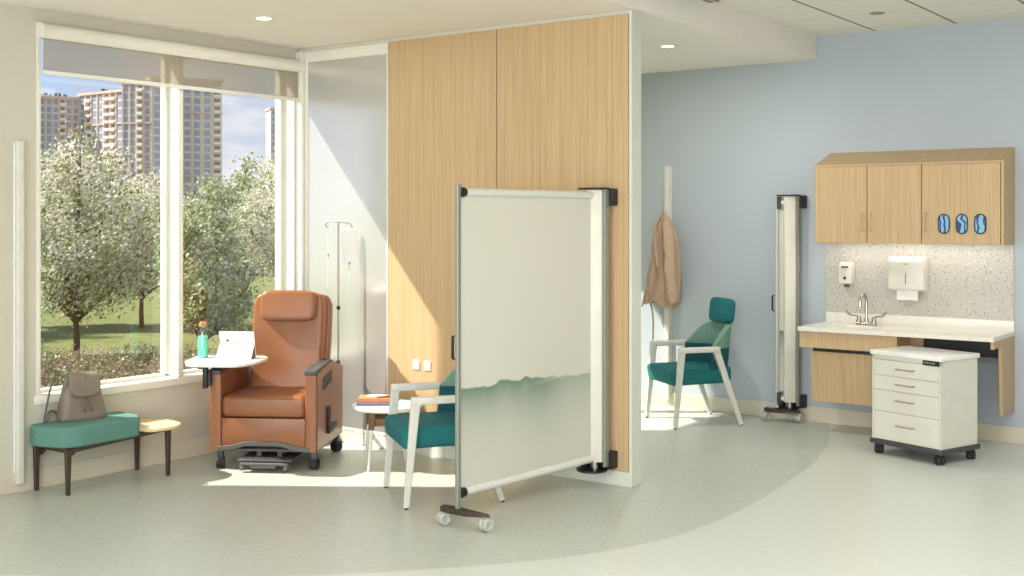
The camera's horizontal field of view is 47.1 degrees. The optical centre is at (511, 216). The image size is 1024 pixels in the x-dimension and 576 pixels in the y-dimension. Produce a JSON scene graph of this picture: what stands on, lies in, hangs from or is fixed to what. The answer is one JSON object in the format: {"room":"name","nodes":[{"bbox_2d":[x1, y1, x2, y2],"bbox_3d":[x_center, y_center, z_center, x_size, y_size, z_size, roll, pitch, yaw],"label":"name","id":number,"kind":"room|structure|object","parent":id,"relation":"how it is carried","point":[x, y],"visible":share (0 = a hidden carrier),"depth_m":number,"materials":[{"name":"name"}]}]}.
{"room":"hospital room","nodes":[
{"label":"hospital room","id":0,"kind":"room"},
{"bbox_2d":[0,3,297,474],"bbox_3d":[-3.352,0.180,6.013,0.200,2.740,11.330,0,0,36],"label":"wall","id":1,"kind":"structure","parent":0,"point":[187,404],"depth_m":6.67,"materials":[{"name":"beige paint"}]},
{"bbox_2d":[13,140,23,484],"bbox_3d":[-2.767,0.535,6.610,0.035,1.930,0.056,0,0,36],"label":"wall rail","id":2,"kind":"object","parent":1,"relation":"attached to","point":[18,145],"visible":1,"depth_m":6.60,"materials":[{"name":"white laminate"}]},
{"bbox_2d":[0,436,216,495],"bbox_3d":[-4.008,1.492,4.944,0.008,0.115,8.430,0,0,36],"label":"baseboard","id":3,"kind":"structure","parent":1,"relation":"attached to","point":[118,462],"depth_m":7.06,"materials":[{"name":"plastic"}]},
{"bbox_2d":[34,38,294,404],"bbox_3d":[-2.188,-0.017,7.556,0.172,2.177,2.006,0,0,36],"label":"window","id":4,"kind":"structure","parent":1,"relation":"in","point":[172,373],"depth_m":7.55,"materials":[{"name":"white paint"}]},
{"bbox_2d":[36,22,305,101],"bbox_3d":[-2.084,-0.963,7.500,0.085,0.296,2.028,0,0,36],"label":"roller blind","id":5,"kind":"object","parent":4,"relation":"attached to","point":[46,31],"visible":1,"depth_m":7.34,"materials":[{"name":"white paint"}]},
{"bbox_2d":[0,0,814,73],"bbox_3d":[-2.205,-1.365,5.295,3.000,0.350,11.530,0,0,36],"label":"ceiling","id":6,"kind":"structure","parent":0,"point":[297,24],"depth_m":7.05,"materials":[{"name":"paint"}]},
{"bbox_2d":[253,16,274,20],"bbox_3d":[-1.483,-1.187,7.032,0.128,0.007,0.128,0,0,36],"label":"recessed light","id":7,"kind":"object","parent":6,"relation":"in","point":[261,18],"visible":1,"depth_m":7.03,"materials":[{"name":"white paint"}]},
{"bbox_2d":[659,45,676,47],"bbox_3d":[1.085,-1.187,8.184,0.128,0.007,0.128,0,0,36],"label":"recessed light","id":8,"kind":"object","parent":6,"relation":"in","point":[660,46],"visible":1,"depth_m":8.18,"materials":[{"name":"white paint"}]},
{"bbox_2d":[0,403,1023,575],"bbox_3d":[0.561,1.550,3.266,9.360,0.001,11.130,0,0,36],"label":"floor","id":9,"kind":"structure","parent":0,"point":[716,495],"depth_m":6.07,"materials":[{"name":"green plastic"}]},
{"bbox_2d":[30,411,180,495],"bbox_3d":[-2.336,1.361,6.859,0.400,0.377,0.840,0,0,36],"label":"bench","id":10,"kind":"object","parent":9,"relation":"on","point":[68,438],"visible":1,"depth_m":6.67,"materials":[{"name":"teal fabric"}]},
{"bbox_2d":[44,369,105,422],"bbox_3d":[-2.515,1.029,6.785,0.346,0.290,0.160,0,0,-42],"label":"backpack","id":11,"kind":"object","parent":10,"relation":"on","point":[81,398],"visible":1,"depth_m":6.76,"materials":[{"name":"beige leather"}]},
{"bbox_2d":[30,411,139,448],"bbox_3d":[-2.439,1.230,6.790,0.313,0.115,0.607,0,0,36],"label":"cushion","id":12,"kind":"object","parent":10,"relation":"on","point":[117,426],"depth_m":6.65,"materials":[{"name":"teal fabric"}]},
{"bbox_2d":[185,221,351,470],"bbox_3d":[-1.570,0.790,7.527,0.888,1.521,1.039,0,0,5],"label":"recliner","id":13,"kind":"object","parent":9,"relation":"on","point":[293,376],"visible":0.99,"depth_m":7.34,"materials":[{"name":"leather"}]},
{"bbox_2d":[198,322,207,357],"bbox_3d":[-1.944,0.771,7.394,0.066,0.225,0.066,0,0,36],"label":"water bottle","id":14,"kind":"object","parent":13,"relation":"on","point":[202,340],"visible":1,"depth_m":7.37,"materials":[{"name":"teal plastic"}]},
{"bbox_2d":[185,353,267,367],"bbox_3d":[-1.780,0.893,7.338,0.491,0.018,0.607,0,0,5],"label":"tray","id":15,"kind":"object","parent":13,"relation":"on","point":[210,361],"depth_m":7.15,"materials":[{"name":"white plastic"}]},
{"bbox_2d":[216,331,256,359],"bbox_3d":[-1.724,0.800,7.352,0.224,0.168,0.118,0,0,5],"label":"tablet computer","id":16,"kind":"object","parent":13,"relation":"on","point":[240,345],"visible":1,"depth_m":7.35,"materials":[{"name":"white plastic"}]},
{"bbox_2d":[223,385,304,417],"bbox_3d":[-1.500,1.164,7.459,0.527,0.137,0.528,0,0,5],"label":"seat cushion","id":17,"kind":"object","parent":13,"relation":"on","point":[239,401],"depth_m":7.21,"materials":[{"name":"leather"}]},
{"bbox_2d":[260,290,316,320],"bbox_3d":[-1.460,0.581,7.700,0.370,0.207,0.113,0,0,5],"label":"pillow","id":18,"kind":"object","parent":13,"relation":"on","point":[275,305],"depth_m":7.66,"materials":[{"name":"leather"}]},
{"bbox_2d":[343,228,356,264],"bbox_3d":[-1.101,0.576,7.978,0.094,1.002,0.038,0,0,0],"label":"bag","id":19,"kind":"object","parent":13,"relation":"hanging from","point":[349,234],"visible":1,"depth_m":7.97,"materials":[{"name":"white plastic"}]},
{"bbox_2d":[351,399,422,471],"bbox_3d":[-0.774,1.355,7.303,0.442,0.391,0.442,0,0,-11],"label":"side table","id":20,"kind":"object","parent":9,"relation":"on","point":[375,416],"visible":0.57,"depth_m":7.17,"materials":[{"name":"white laminate"}]},
{"bbox_2d":[357,402,388,405],"bbox_3d":[-0.854,1.148,7.306,0.200,0.024,0.150,0,0,0],"label":"book","id":21,"kind":"object","parent":20,"relation":"on","point":[358,403],"visible":0.43,"depth_m":7.23,"materials":[{"name":"purple paper"}]},
{"bbox_2d":[357,395,389,401],"bbox_3d":[-0.848,1.126,7.306,0.205,0.020,0.155,0,0,0],"label":"book","id":22,"kind":"object","parent":21,"relation":"on","point":[362,398],"visible":0.7,"depth_m":7.23,"materials":[{"name":"orange paper"}]},
{"bbox_2d":[366,394,387,396],"bbox_3d":[-0.842,1.113,7.322,0.120,0.004,0.070,0,0,11],"label":"notepad","id":23,"kind":"object","parent":22,"relation":"on","point":[369,395],"visible":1,"depth_m":7.32,"materials":[{"name":"white paper"}]},
{"bbox_2d":[398,402,409,405],"bbox_3d":[-0.664,1.157,7.273,0.115,0.006,0.080,0,0,16],"label":"leaflet","id":24,"kind":"object","parent":20,"relation":"on","point":[399,403],"visible":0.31,"depth_m":7.24,"materials":[{"name":"white paper"}]},
{"bbox_2d":[383,369,504,509],"bbox_3d":[-0.381,1.082,6.568,0.588,0.935,0.564,0,0,-18],"label":"armchair","id":25,"kind":"object","parent":9,"relation":"on","point":[415,429],"visible":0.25,"depth_m":6.35,"materials":[{"name":"green fabric"}]},
{"bbox_2d":[436,184,617,531],"bbox_3d":[0.114,0.691,6.340,0.313,1.718,1.291,0,0,36],"label":"privacy screen","id":26,"kind":"object","parent":9,"relation":"on","point":[531,335],"visible":1,"depth_m":6.29,"materials":[{"name":"fabric"}]},
{"bbox_2d":[645,297,742,429],"bbox_3d":[1.379,1.082,8.915,0.588,0.935,0.564,0,0,-17],"label":"armchair","id":27,"kind":"object","parent":9,"relation":"on","point":[703,359],"visible":1,"depth_m":8.81,"materials":[{"name":"fabric"}]},
{"bbox_2d":[760,195,806,422],"bbox_3d":[2.065,0.691,8.941,0.309,1.718,0.194,0,0,36],"label":"privacy screen","id":28,"kind":"object","parent":9,"relation":"on","point":[787,295],"visible":1,"depth_m":8.88,"materials":[{"name":"laminate"}]},
{"bbox_2d":[870,346,979,464],"bbox_3d":[2.669,1.210,7.625,0.421,0.680,0.548,0,0,-34],"label":"cart","id":29,"kind":"object","parent":9,"relation":"on","point":[924,399],"visible":1,"depth_m":7.46,"materials":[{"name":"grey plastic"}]},
{"bbox_2d":[641,17,1023,426],"bbox_3d":[3.892,0.043,7.848,9.810,3.214,0.200,0,0,36],"label":"wall","id":30,"kind":"structure","parent":0,"point":[734,139],"depth_m":9.03,"materials":[{"name":"blue paint"}]},
{"bbox_2d":[662,166,671,400],"bbox_3d":[1.255,0.540,9.599,0.058,1.920,0.096,0,0,36],"label":"wall rail","id":31,"kind":"object","parent":30,"relation":"attached to","point":[667,169],"visible":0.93,"depth_m":9.61,"materials":[{"name":"white laminate"}]},
{"bbox_2d":[641,212,680,339],"bbox_3d":[1.218,0.479,9.521,0.237,1.042,0.425,0,0,-40],"label":"coat","id":32,"kind":"object","parent":31,"relation":"hanging from","point":[663,288],"visible":1,"depth_m":9.48,"materials":[{"name":"beige fabric"}]},
{"bbox_2d":[606,0,815,59],"bbox_3d":[-0.994,-1.277,4.407,0.005,0.174,11.130,0,0,36],"label":"bulkhead","id":33,"kind":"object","parent":30,"relation":"attached to","point":[711,16],"depth_m":7.71,"materials":[{"name":"paint"}]},
{"bbox_2d":[641,389,1023,443],"bbox_3d":[3.850,1.492,7.749,9.360,0.115,0.009,0,0,36],"label":"baseboard","id":34,"kind":"structure","parent":30,"relation":"attached to","point":[989,432],"depth_m":8.90,"materials":[{"name":"plastic"}]},
{"bbox_2d":[798,312,1014,416],"bbox_3d":[2.741,1.018,8.224,1.333,0.613,0.554,0,0,36],"label":"sink counter","id":35,"kind":"object","parent":30,"relation":"attached to","point":[841,358],"depth_m":8.23,"materials":[{"name":"white solid surface"},{"name":"light oak veneer"},{"name":"black plastic"}]},
{"bbox_2d":[845,293,886,325],"bbox_3d":[2.529,0.665,8.459,0.306,0.234,0.161,0,0,36],"label":"faucet","id":36,"kind":"object","parent":35,"relation":"on","point":[873,322],"visible":1,"depth_m":8.49,"materials":[{"name":"metal"}]},
{"bbox_2d":[798,312,1014,341],"bbox_3d":[2.741,0.810,8.224,1.333,0.196,0.554,0,0,36],"label":"countertop","id":37,"kind":"structure","parent":35,"relation":"on","point":[980,330],"depth_m":8.22,"materials":[{"name":"white stone"}]},
{"bbox_2d":[815,147,1014,244],"bbox_3d":[2.819,-0.146,8.307,1.310,0.668,0.327,0,0,36],"label":"upper cabinet","id":38,"kind":"object","parent":30,"relation":"attached to","point":[939,196],"visible":1,"depth_m":8.16,"materials":[{"name":"brown wood"}]},
{"bbox_2d":[825,242,1013,320],"bbox_3d":[2.897,0.451,8.448,1.336,0.523,0.010,0,0,36],"label":"backsplash","id":39,"kind":"structure","parent":30,"relation":"attached to","point":[967,281],"depth_m":8.36,"materials":[{"name":"stone"}]},
{"bbox_2d":[839,262,854,286],"bbox_3d":[2.475,0.424,8.693,0.094,0.184,0.094,0,0,36],"label":"soap dispenser","id":40,"kind":"object","parent":39,"relation":"attached to","point":[846,269],"visible":1,"depth_m":8.66,"materials":[{"name":"plastic"}]},
{"bbox_2d":[888,256,928,300],"bbox_3d":[2.834,0.438,8.409,0.250,0.310,0.126,0,0,36],"label":"paper towel dispenser","id":41,"kind":"object","parent":39,"relation":"attached to","point":[908,276],"visible":1,"depth_m":8.36,"materials":[{"name":"plastic"}]},
{"bbox_2d":[897,290,917,300],"bbox_3d":[2.824,0.558,8.396,0.150,0.070,0.011,0,0,36],"label":"paper towel","id":42,"kind":"object","parent":41,"relation":"hanging from","point":[901,294],"depth_m":8.39,"materials":[{"name":"white paper"}]},
{"bbox_2d":[714,0,1023,36],"bbox_3d":[1.750,-1.464,2.393,6.810,0.200,11.530,0,0,36],"label":"ceiling","id":43,"kind":"structure","parent":0,"point":[816,18],"depth_m":7.84,"materials":[{"name":"tile"}]},
{"bbox_2d":[700,0,728,2],"bbox_3d":[1.119,-1.357,7.154,0.140,0.014,0.620,0,0,36],"label":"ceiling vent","id":44,"kind":"object","parent":43,"relation":"in","point":[707,1],"visible":1,"depth_m":7.36,"materials":[{"name":"metal"}]},
{"bbox_2d":[869,12,884,14],"bbox_3d":[2.439,-1.360,7.859,0.100,0.008,0.100,0,0,36],"label":"sprinkler cover","id":45,"kind":"object","parent":43,"relation":"attached to","point":[871,13],"visible":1,"depth_m":7.84,"materials":[{"name":"metal"}]},
{"bbox_3d":[-0.385,0.180,7.582,2.729,2.740,0.086,0,0,36],"label":"wall partition","id":46,"kind":"structure","parent":0,"visible":0},
{"bbox_2d":[296,52,304,417],"bbox_3d":[-1.495,0.149,8.317,0.067,2.627,0.042,0,0,36],"label":"trim","id":47,"kind":"structure","parent":46,"relation":"attached to","point":[300,76],"depth_m":8.29,"materials":[{"name":"white paint"}]},
{"bbox_2d":[305,42,388,435],"bbox_3d":[-1.140,0.149,8.073,0.790,2.627,0.016,0,0,36],"label":"wall","id":48,"kind":"structure","parent":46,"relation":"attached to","point":[347,88],"depth_m":8.04,"materials":[{"name":"white paint"}]},
{"bbox_2d":[389,30,496,446],"bbox_3d":[-0.457,0.149,7.568,0.897,2.627,0.016,0,0,36],"label":"wood panel","id":49,"kind":"object","parent":46,"relation":"attached to","point":[443,89],"visible":0.52,"depth_m":7.61,"materials":[{"name":"brown wood"}]},
{"bbox_2d":[298,10,628,51],"bbox_3d":[-0.420,-1.177,7.546,2.713,0.024,0.013,0,0,36],"label":"trim","id":50,"kind":"structure","parent":46,"relation":"attached to","point":[621,12],"depth_m":7.42,"materials":[{"name":"beige paint"}]},
{"bbox_2d":[332,430,628,486],"bbox_3d":[-0.417,1.508,7.543,2.703,0.085,0.014,0,0,36],"label":"baseboard","id":51,"kind":"structure","parent":46,"relation":"attached to","point":[612,477],"depth_m":7.53,"materials":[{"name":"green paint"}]},
{"bbox_2d":[497,14,628,471],"bbox_3d":[0.290,0.149,7.021,0.942,2.627,0.016,0,0,36],"label":"wood panel","id":52,"kind":"object","parent":46,"relation":"attached to","point":[563,87],"visible":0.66,"depth_m":6.94,"materials":[{"name":"brown wood"}]},
{"bbox_2d":[629,9,640,487],"bbox_3d":[0.710,0.181,6.777,0.019,2.738,0.112,0,0,36],"label":"trim","id":53,"kind":"structure","parent":46,"relation":"attached to","point":[634,16],"depth_m":6.74,"materials":[{"name":"white paint"}]},
{"label":"outside","id":54,"kind":"structure","parent":0,"visible":0},
{"bbox_2d":[41,224,274,362],"bbox_3d":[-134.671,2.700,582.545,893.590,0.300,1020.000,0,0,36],"label":"ground","id":55,"kind":"structure","parent":54,"point":[127,330],"depth_m":26.89,"materials":[{"name":"green plant"}]},
{"bbox_2d":[41,343,75,372],"bbox_3d":[-7.301,2.250,18.235,1.155,0.613,1.194,0,0,31],"label":"shrub","id":56,"kind":"object","parent":55,"relation":"on","point":[44,351],"visible":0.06,"depth_m":18.33,"materials":[{"name":"green plant"}]},
{"bbox_2d":[41,93,80,220],"bbox_3d":[-184.079,-23.220,462.049,24.876,51.540,13.000,0,0,-43],"label":"apartment tower","id":57,"kind":"structure","parent":55,"relation":"on","point":[55,110],"depth_m":460.26,"materials":[{"name":"beige concrete"},{"name":"white paint"},{"name":"window glass"}]},
{"bbox_2d":[41,168,83,242],"bbox_3d":[-11.298,0.399,27.020,2.841,4.307,3.154,0,0,-19],"label":"blossom tree","id":58,"kind":"object","parent":55,"relation":"on","point":[61,168],"visible":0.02,"depth_m":26.95,"materials":[{"name":"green plant"}]},
{"bbox_2d":[41,339,87,387],"bbox_3d":[-6.024,2.018,14.431,1.638,1.083,1.851,0,0,1],"label":"shrub","id":59,"kind":"object","parent":55,"relation":"on","point":[61,367],"visible":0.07,"depth_m":14.55,"materials":[{"name":"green plant"}]},
{"bbox_2d":[41,343,112,379],"bbox_3d":[-6.031,2.124,15.627,1.310,0.866,1.481,0,0,-32],"label":"shrub","id":60,"kind":"object","parent":55,"relation":"on","point":[101,363],"visible":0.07,"depth_m":15.72,"materials":[{"name":"green plant"}]},
{"bbox_2d":[41,360,126,387],"bbox_3d":[-5.156,2.081,13.186,1.866,0.958,1.804,0,0,36],"label":"shrub","id":61,"kind":"object","parent":55,"relation":"on","point":[63,369],"visible":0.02,"depth_m":13.29,"materials":[{"name":"green plant"}]},
{"bbox_2d":[77,89,121,204],"bbox_3d":[-156.871,-24.140,462.469,28.673,53.380,13.000,0,0,36],"label":"apartment tower","id":62,"kind":"structure","parent":55,"relation":"on","point":[103,107],"depth_m":457.69,"materials":[{"name":"beige concrete"},{"name":"white paint"},{"name":"window glass"}]},
{"bbox_2d":[41,367,157,386],"bbox_3d":[-4.609,2.104,12.948,1.773,0.910,1.714,0,0,-45],"label":"shrub","id":63,"kind":"object","parent":55,"relation":"on","point":[82,367],"visible":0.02,"depth_m":13.14,"materials":[{"name":"green plant"}]},
{"bbox_2d":[41,121,159,358],"bbox_3d":[-7.450,0.479,19.979,3.716,4.148,3.437,0,0,-45],"label":"blossom tree","id":64,"kind":"object","parent":55,"relation":"on","point":[61,261],"visible":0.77,"depth_m":19.65,"materials":[{"name":"green plant"}]},
{"bbox_2d":[63,339,137,369],"bbox_3d":[-6.297,2.209,18.051,1.185,0.693,1.048,0,0,-44],"label":"shrub","id":65,"kind":"object","parent":55,"relation":"on","point":[92,350],"visible":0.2,"depth_m":17.98,"materials":[{"name":"green plant"}]},
{"bbox_2d":[74,349,154,378],"bbox_3d":[-5.380,2.175,15.762,1.443,0.766,1.493,0,0,-9],"label":"shrub","id":66,"kind":"object","parent":55,"relation":"on","point":[103,357],"visible":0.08,"depth_m":15.77,"materials":[{"name":"green plant"}]},
{"bbox_2d":[53,349,192,385],"bbox_3d":[-4.293,2.018,13.453,1.851,1.083,1.638,0,0,-7],"label":"shrub","id":67,"kind":"object","parent":55,"relation":"on","point":[135,371],"visible":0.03,"depth_m":13.48,"materials":[{"name":"green plant"}]},
{"bbox_2d":[98,341,159,368],"bbox_3d":[-5.868,2.250,18.413,1.194,0.613,1.155,0,0,0],"label":"shrub","id":68,"kind":"object","parent":55,"relation":"on","point":[139,348],"visible":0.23,"depth_m":18.34,"materials":[{"name":"green plant"}]},
{"bbox_2d":[120,81,151,215],"bbox_3d":[-141.394,-24.502,452.825,13.193,54.104,13.000,0,0,14],"label":"apartment tower","id":69,"kind":"structure","parent":55,"relation":"on","point":[136,99],"depth_m":447.19,"materials":[{"name":"beige concrete"},{"name":"white paint"},{"name":"window glass"}]},
{"bbox_2d":[66,165,209,327],"bbox_3d":[-8.475,0.645,26.973,3.419,3.817,3.162,0,0,38],"label":"blossom tree","id":70,"kind":"object","parent":55,"relation":"on","point":[154,190],"visible":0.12,"depth_m":26.73,"materials":[{"name":"green plant"}]},
{"bbox_2d":[106,346,185,378],"bbox_3d":[-4.717,2.124,15.340,1.310,0.866,1.481,0,0,10],"label":"shrub","id":71,"kind":"object","parent":55,"relation":"on","point":[138,362],"visible":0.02,"depth_m":15.23,"materials":[{"name":"green plant"}]},
{"bbox_2d":[133,338,219,374],"bbox_3d":[-3.834,2.018,14.436,1.638,1.083,1.851,0,0,-31],"label":"shrub","id":72,"kind":"object","parent":55,"relation":"on","point":[194,355],"visible":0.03,"depth_m":14.44,"materials":[{"name":"green plant"}]},
{"bbox_2d":[142,342,212,363],"bbox_3d":[-5.298,2.250,18.631,1.194,0.613,1.155,0,0,-37],"label":"shrub","id":73,"kind":"object","parent":55,"relation":"on","point":[150,352],"visible":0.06,"depth_m":18.45,"materials":[{"name":"green plant"}]},
{"bbox_2d":[140,345,215,371],"bbox_3d":[-4.454,2.175,16.159,1.443,0.766,1.493,0,0,43],"label":"shrub","id":74,"kind":"object","parent":55,"relation":"on","point":[189,350],"visible":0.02,"depth_m":16.19,"materials":[{"name":"green plant"}]},
{"bbox_2d":[145,76,223,211],"bbox_3d":[-127.285,-25.437,456.903,27.666,55.974,13.000,0,0,-27],"label":"apartment tower","id":75,"kind":"structure","parent":55,"relation":"on","point":[202,111],"depth_m":453.46,"materials":[{"name":"stone"},{"name":"glass"}]},
{"bbox_2d":[146,179,262,340],"bbox_3d":[-4.769,0.975,18.589,1.882,3.160,2.016,0,0,-36],"label":"blossom tree","id":76,"kind":"object","parent":55,"relation":"on","point":[197,292],"visible":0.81,"depth_m":18.28,"materials":[{"name":"green plant"}]},
{"bbox_2d":[152,259,274,275],"bbox_3d":[-12.644,1.712,51.878,10.186,1.919,4.171,0,0,1],"label":"hedge","id":77,"kind":"object","parent":55,"relation":"on","point":[238,271],"visible":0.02,"depth_m":51.11,"materials":[{"name":"green plant"}]},
{"bbox_2d":[186,150,273,310],"bbox_3d":[-7.106,0.399,30.950,3.154,4.307,2.841,0,0,17],"label":"blossom tree","id":78,"kind":"object","parent":55,"relation":"on","point":[233,196],"visible":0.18,"depth_m":30.58,"materials":[{"name":"green plant"}]},
{"bbox_2d":[219,148,274,286],"bbox_3d":[-5.548,0.272,30.002,4.088,4.563,3.781,0,0,-14],"label":"blossom tree","id":79,"kind":"object","parent":55,"relation":"on","point":[260,251],"visible":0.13,"depth_m":29.14,"materials":[{"name":"green plant"}]},
{"bbox_2d":[265,107,274,190],"bbox_3d":[-118.378,-26.657,608.046,16.170,58.415,13.000,0,0,-24],"label":"apartment tower","id":80,"kind":"structure","parent":55,"relation":"on","point":[270,112],"depth_m":600.73,"materials":[{"name":"stone"}]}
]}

